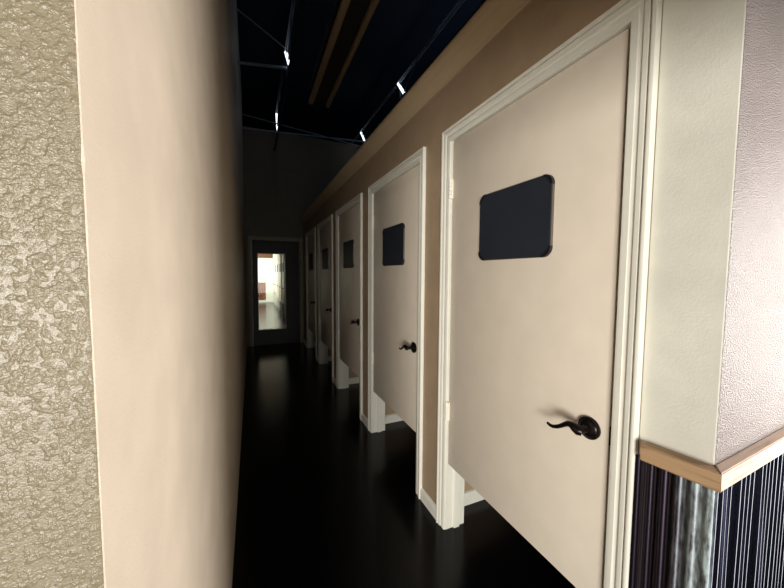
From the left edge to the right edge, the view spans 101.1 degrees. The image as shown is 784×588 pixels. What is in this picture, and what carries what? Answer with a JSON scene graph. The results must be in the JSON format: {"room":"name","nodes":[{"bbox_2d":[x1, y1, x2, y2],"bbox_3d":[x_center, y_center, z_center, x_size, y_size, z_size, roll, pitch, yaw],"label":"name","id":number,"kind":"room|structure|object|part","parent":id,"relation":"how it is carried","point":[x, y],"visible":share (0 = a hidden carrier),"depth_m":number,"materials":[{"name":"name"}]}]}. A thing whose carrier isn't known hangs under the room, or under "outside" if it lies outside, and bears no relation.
{"room":"fitting room corridor","nodes":[
{"label":"fitting room corridor","id":0,"kind":"room"},
{"bbox_2d":[0,0,246,587],"bbox_3d":[-2.639,-1.149,2.627,2.494,4.700,6.454,-1,4,-23],"label":"wall","id":1,"kind":"structure","parent":0,"point":[123,322],"depth_m":0.28,"materials":[{"name":"beige paint"}]},
{"bbox_2d":[236,7,285,47],"bbox_3d":[-1.440,-2.927,3.556,0.508,0.289,0.016,-1,4,-23],"label":"brace","id":2,"kind":"object","parent":1,"relation":"attached to","point":[236,7],"visible":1,"depth_m":3.54,"materials":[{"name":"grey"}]},
{"bbox_2d":[237,61,286,69],"bbox_3d":[-1.436,-2.542,3.583,0.519,0.104,0.032,-1,4,-23],"label":"brace","id":3,"kind":"object","parent":1,"relation":"attached to","point":[238,62],"visible":1,"depth_m":3.57,"materials":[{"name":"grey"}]},
{"bbox_2d":[241,113,360,146],"bbox_3d":[-1.363,-2.728,5.460,2.152,0.218,0.018,-1,4,-23],"label":"brace","id":4,"kind":"object","parent":1,"relation":"attached to","point":[241,113],"visible":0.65,"depth_m":5.35,"materials":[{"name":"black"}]},
{"bbox_2d":[241,127,364,141],"bbox_3d":[-1.284,-2.591,5.284,2.151,0.154,0.024,-1,4,-23],"label":"brace","id":5,"kind":"object","parent":1,"relation":"attached to","point":[241,127],"visible":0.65,"depth_m":5.18,"materials":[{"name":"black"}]},
{"bbox_2d":[258,254,272,299],"bbox_3d":[-7.118,-1.031,14.971,3.300,2.900,0.100,-1,4,-23],"label":"wall","id":6,"kind":"structure","parent":0,"point":[265,265],"depth_m":15.43,"materials":[{"name":"white paint"}]},
{"bbox_2d":[258,283,265,299],"bbox_3d":[-6.869,-0.104,15.069,1.800,0.820,0.025,-1,4,-23],"label":"corrugated panel","id":7,"kind":"object","parent":6,"relation":"attached to","point":[261,286],"visible":0.19,"depth_m":15.37,"materials":[{"name":"metal"}]},
{"bbox_2d":[258,254,271,257],"bbox_3d":[-7.103,-1.841,14.793,3.017,0.300,0.140,-1,4,-23],"label":"header","id":8,"kind":"object","parent":6,"relation":"attached to","point":[259,255],"visible":0.24,"depth_m":15.20,"materials":[{"name":"brown wood"}]},
{"bbox_2d":[242,126,359,346],"bbox_3d":[-1.648,-1.055,6.502,2.406,4.050,0.140,-1,4,-23],"label":"wall","id":9,"kind":"structure","parent":0,"point":[280,185],"depth_m":6.16,"materials":[{"name":"paint"}]},
{"bbox_2d":[252,240,299,345],"bbox_3d":[-2.237,-0.022,6.263,0.859,2.008,0.109,-1,4,-23],"label":"glazed door","id":10,"kind":"structure","parent":9,"relation":"in","point":[291,333],"depth_m":6.33,"materials":[{"name":"black paint"}]},
{"bbox_2d":[248,236,303,346],"bbox_3d":[-2.251,-0.056,6.294,0.988,2.074,0.158,-1,4,-23],"label":"trim","id":11,"kind":"structure","parent":9,"relation":"attached to","point":[250,238],"depth_m":6.14,"materials":[{"name":"paint"}]},
{"bbox_2d":[273,0,304,150],"bbox_3d":[-1.614,-2.827,4.689,0.036,0.434,7.400,-1,4,-23],"label":"joist","id":12,"kind":"object","parent":9,"relation":"attached to","point":[301,5],"visible":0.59,"depth_m":3.71,"materials":[{"name":"grey metal"}]},
{"bbox_2d":[284,51,288,65],"bbox_3d":[-1.230,-2.776,3.807,0.040,0.436,0.450,-1,4,-23],"label":"tube","id":13,"kind":"object","parent":12,"relation":"attached to","point":[286,54],"visible":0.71,"depth_m":3.81,"materials":[{"name":"white"}]},
{"bbox_2d":[351,0,485,150],"bbox_3d":[-0.136,-3.017,5.320,0.036,0.314,7.400,-1,4,-23],"label":"joist","id":14,"kind":"object","parent":9,"relation":"attached to","point":[435,34],"visible":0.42,"depth_m":4.28,"materials":[{"name":"grey metal"}]},
{"bbox_2d":[397,83,404,94],"bbox_3d":[0.136,-2.987,4.694,0.042,0.304,0.268,-1,4,-23],"label":"tube","id":15,"kind":"object","parent":14,"relation":"on","point":[399,86],"visible":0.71,"depth_m":4.66,"materials":[{"name":"white"}]},
{"bbox_2d":[237,0,480,144],"bbox_3d":[-0.916,-3.635,4.449,8.000,0.060,8.700,-1,4,-23],"label":"ceiling","id":16,"kind":"structure","parent":0,"point":[397,31],"depth_m":4.96,"materials":[{"name":"black"}]},
{"bbox_2d":[309,0,379,107],"bbox_3d":[-0.173,-2.584,1.852,0.201,1.710,2.630,-1,4,-23],"label":"channel","id":17,"kind":"object","parent":16,"relation":"hanging from","point":[349,20],"visible":1,"depth_m":2.33,"materials":[{"name":"black metal"}]},
{"bbox_3d":[-0.251,-1.749,1.871,0.042,0.040,2.630,-1,4,-23],"label":"rail","id":18,"kind":"part","parent":17,"relation":"part of","materials":[{"name":"brown wood"}]},
{"bbox_2d":[314,334,473,491],"bbox_3d":[0.121,-0.085,3.929,1.248,2.450,6.094,-1,4,-23],"label":"wall","id":19,"kind":"structure","parent":0,"point":[467,487],"depth_m":3.00,"materials":[{"name":"beige paint"}]},
{"bbox_2d":[315,343,483,505],"bbox_3d":[-0.050,1.084,4.252,1.148,0.075,4.667,-1,4,-23],"label":"baseboard","id":20,"kind":"structure","parent":19,"relation":"attached to","point":[472,496],"depth_m":1.98,"materials":[{"name":"beige paint"}]},
{"bbox_2d":[232,302,575,587],"bbox_3d":[-2.598,1.022,6.036,10.000,0.050,23.000,-1,4,-23],"label":"floor","id":21,"kind":"structure","parent":0,"point":[325,500],"depth_m":1.89,"materials":[{"name":"black wood"}]},
{"bbox_2d":[435,0,460,31],"bbox_3d":[0.687,-2.749,2.909,0.020,0.020,1.100,-1,4,-23],"label":"brace","id":22,"kind":"object","parent":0,"point":[458,1],"visible":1,"depth_m":3.19,"materials":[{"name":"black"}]},
{"bbox_2d":[302,0,662,503],"bbox_3d":[-0.503,-0.072,3.655,0.115,2.450,6.099,-1,4,-23],"label":"wall","id":23,"kind":"structure","parent":0,"point":[543,26],"depth_m":1.78,"materials":[{"name":"beige paint"}]},
{"bbox_2d":[306,233,314,333],"bbox_3d":[-1.404,-0.177,5.549,0.105,1.672,0.818,-1,4,-23],"label":"door","id":24,"kind":"structure","parent":23,"relation":"in","point":[310,251],"depth_m":5.54,"materials":[{"name":"beige paint"}]},
{"bbox_2d":[305,227,316,355],"bbox_3d":[-1.346,-0.027,5.578,0.139,2.114,0.961,-1,4,-23],"label":"trim","id":25,"kind":"structure","parent":23,"relation":"attached to","point":[311,339],"depth_m":5.92,"materials":[{"name":"beige paint"}]},
{"bbox_2d":[318,222,331,350],"bbox_3d":[-0.941,-0.109,4.485,0.105,1.672,0.818,-1,4,-23],"label":"door","id":26,"kind":"structure","parent":23,"relation":"in","point":[325,320],"depth_m":4.47,"materials":[{"name":"beige paint"}]},
{"bbox_2d":[317,214,333,381],"bbox_3d":[-0.882,0.041,4.513,0.139,2.114,0.961,-1,4,-23],"label":"trim","id":27,"kind":"structure","parent":23,"relation":"attached to","point":[322,348],"depth_m":4.83,"materials":[{"name":"beige paint"}]},
{"bbox_2d":[337,204,358,376],"bbox_3d":[-0.477,-0.041,3.420,0.105,1.672,0.818,-1,4,-23],"label":"door","id":28,"kind":"structure","parent":23,"relation":"in","point":[348,235],"depth_m":3.39,"materials":[{"name":"beige paint"}]},
{"bbox_2d":[335,193,362,419],"bbox_3d":[-0.419,0.109,3.449,0.139,2.114,0.961,-1,4,-23],"label":"trim","id":29,"kind":"structure","parent":23,"relation":"attached to","point":[342,370],"depth_m":3.12,"materials":[{"name":"beige paint"}]},
{"bbox_2d":[303,339,435,519],"bbox_3d":[-0.764,1.087,4.149,0.013,0.072,5.122,-1,4,-23],"label":"baseboard","id":30,"kind":"structure","parent":23,"relation":"attached to","point":[427,501],"depth_m":1.93,"materials":[{"name":"beige paint"}]},
{"bbox_2d":[371,165,418,431],"bbox_3d":[-0.014,0.027,2.356,0.105,1.672,0.818,-1,4,-23],"label":"door","id":31,"kind":"structure","parent":23,"relation":"in","point":[394,222],"depth_m":2.28,"materials":[{"name":"beige paint"}]},
{"bbox_3d":[0.074,0.343,2.076,0.031,0.050,0.124,-1,4,-23],"label":"lever","id":32,"kind":"part","parent":31,"relation":"part of","materials":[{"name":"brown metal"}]},
{"bbox_3d":[0.120,0.341,2.045,0.047,0.069,0.069,-1,4,-23],"label":"door handle","id":33,"kind":"part","parent":31,"relation":"part of","materials":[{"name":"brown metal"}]},
{"bbox_2d":[368,147,425,498],"bbox_3d":[0.045,0.177,2.384,0.139,2.114,0.961,-1,4,-23],"label":"trim","id":34,"kind":"structure","parent":23,"relation":"attached to","point":[376,405],"depth_m":2.02,"materials":[{"name":"beige paint"}]},
{"bbox_2d":[298,0,533,223],"bbox_3d":[-0.555,-1.240,3.474,0.079,0.098,6.252,-1,4,-23],"label":"trim","id":35,"kind":"structure","parent":23,"relation":"attached to","point":[493,16],"depth_m":1.65,"materials":[{"name":"beige paint"}]},
{"bbox_2d":[445,28,630,587],"bbox_3d":[0.450,0.096,1.290,0.105,1.672,0.833,-1,4,-23],"label":"door","id":36,"kind":"structure","parent":23,"relation":"in","point":[536,187],"depth_m":1.13,"materials":[{"name":"beige paint"}]},
{"bbox_3d":[0.538,0.411,1.008,0.031,0.050,0.124,-1,4,-23],"label":"lever","id":37,"kind":"part","parent":36,"relation":"part of","materials":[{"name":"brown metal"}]},
{"bbox_3d":[0.585,0.409,0.977,0.047,0.069,0.069,-1,4,-23],"label":"door handle","id":38,"kind":"part","parent":36,"relation":"part of","materials":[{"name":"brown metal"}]},
{"bbox_3d":[0.643,0.412,0.941,0.029,0.056,0.002,-1,4,-23],"label":"latch plate","id":39,"kind":"part","parent":36,"relation":"part of","materials":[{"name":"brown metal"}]},
{"bbox_2d":[436,0,661,587],"bbox_3d":[0.509,0.245,1.318,0.139,2.114,0.976,-1,4,-23],"label":"trim","id":40,"kind":"structure","parent":23,"relation":"attached to","point":[643,17],"depth_m":0.88,"materials":[{"name":"beige paint"}]},
{"bbox_2d":[628,455,714,587],"bbox_3d":[0.679,0.878,0.812,0.009,0.916,0.158,-1,4,-23],"label":"corrugated panel","id":41,"kind":"object","parent":23,"relation":"attached to","point":[672,514],"visible":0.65,"depth_m":0.79,"materials":[{"name":"metal"}]},
{"bbox_2d":[640,441,720,492],"bbox_3d":[0.682,0.405,0.764,0.030,0.052,0.159,-1,4,-23],"label":"cap rail","id":42,"kind":"object","parent":23,"relation":"attached to","point":[706,475],"visible":1,"depth_m":0.75,"materials":[{"name":"brown wood"}]},
{"bbox_2d":[639,0,783,466],"bbox_3d":[2.186,0.081,1.420,3.263,2.450,0.153,-1,4,-23],"label":"wall","id":43,"kind":"structure","parent":0,"point":[713,382],"depth_m":0.74,"materials":[{"name":"beige paint"}]},
{"bbox_2d":[708,453,783,587],"bbox_3d":[1.480,0.818,1.070,1.674,1.014,0.007,-1,4,-23],"label":"corrugated panel","id":44,"kind":"object","parent":43,"relation":"attached to","point":[747,545],"visible":0.92,"depth_m":0.80,"materials":[{"name":"metal"}]},
{"bbox_2d":[715,428,783,491],"bbox_3d":[1.476,0.337,1.032,1.697,0.143,0.022,-1,4,-23],"label":"cap rail","id":45,"kind":"object","parent":43,"relation":"attached to","point":[743,463],"visible":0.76,"depth_m":0.75,"materials":[{"name":"brown wood"}]},
{"bbox_3d":[-3.729,-0.546,11.064,0.115,2.450,9.810,-1,4,-23],"label":"wall","id":46,"kind":"structure","parent":0,"visible":0},
{"bbox_2d":[273,257,274,302],"bbox_3d":[-5.367,-0.618,14.815,0.139,2.114,0.961,-1,4,-23],"label":"trim","id":47,"kind":"structure","parent":46,"relation":"attached to","point":[273,257],"depth_m":15.17,"materials":[{"name":"beige paint"}]},
{"bbox_2d":[274,256,276,304],"bbox_3d":[-4.904,-0.550,13.751,0.139,2.114,0.961,-1,4,-23],"label":"trim","id":48,"kind":"structure","parent":46,"relation":"attached to","point":[275,256],"depth_m":14.08,"materials":[{"name":"beige paint"}]},
{"bbox_2d":[275,258,275,292],"bbox_3d":[-4.962,-0.700,13.723,0.105,1.672,0.818,-1,4,-23],"label":"door","id":49,"kind":"structure","parent":46,"relation":"in","point":[275,258],"depth_m":13.90,"materials":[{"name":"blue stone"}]},
{"bbox_2d":[276,257,277,297],"bbox_3d":[-4.499,-0.631,12.658,0.105,1.672,0.818,-1,4,-23],"label":"door","id":50,"kind":"structure","parent":46,"relation":"in","point":[277,257],"depth_m":12.86,"materials":[{"name":"beige paint"}]},
{"bbox_3d":[-4.465,-0.632,12.668,0.036,1.672,0.807,-1,4,-23],"label":"door","id":51,"kind":"part","parent":50,"relation":"part of","materials":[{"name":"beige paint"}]},
{"bbox_2d":[276,254,278,307],"bbox_3d":[-4.440,-0.481,12.686,0.139,2.114,0.961,-1,4,-23],"label":"trim","id":52,"kind":"structure","parent":46,"relation":"attached to","point":[277,254],"depth_m":13.02,"materials":[{"name":"beige paint"}]},
{"bbox_2d":[278,254,281,312],"bbox_3d":[-3.977,-0.413,11.622,0.139,2.114,0.961,-1,4,-23],"label":"trim","id":53,"kind":"structure","parent":46,"relation":"attached to","point":[280,302],"depth_m":11.98,"materials":[{"name":"beige paint"}]},
{"bbox_2d":[279,255,280,300],"bbox_3d":[-4.035,-0.563,11.594,0.105,1.672,0.818,-1,4,-23],"label":"door","id":54,"kind":"structure","parent":46,"relation":"in","point":[279,255],"depth_m":11.67,"materials":[{"name":"beige paint"}]},
{"bbox_2d":[281,254,283,303],"bbox_3d":[-3.572,-0.495,10.529,0.105,1.672,0.818,-1,4,-23],"label":"door","id":55,"kind":"structure","parent":46,"relation":"in","point":[282,261],"depth_m":10.58,"materials":[{"name":"beige paint"}]},
{"bbox_3d":[-3.538,-0.496,10.539,0.036,1.672,0.807,-1,4,-23],"label":"door","id":56,"kind":"part","parent":55,"relation":"part of","materials":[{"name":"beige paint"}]},
{"bbox_2d":[281,254,284,316],"bbox_3d":[-3.513,-0.345,10.557,0.139,2.114,0.961,-1,4,-23],"label":"trim","id":57,"kind":"structure","parent":46,"relation":"attached to","point":[283,305],"depth_m":10.89,"materials":[{"name":"beige paint"}]},
{"bbox_2d":[284,254,284,285],"bbox_3d":[-3.050,-0.277,9.493,0.139,2.114,0.961,-1,4,-23],"label":"trim","id":58,"kind":"structure","parent":46,"relation":"attached to","point":[284,254],"depth_m":9.86,"materials":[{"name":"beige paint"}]}
]}

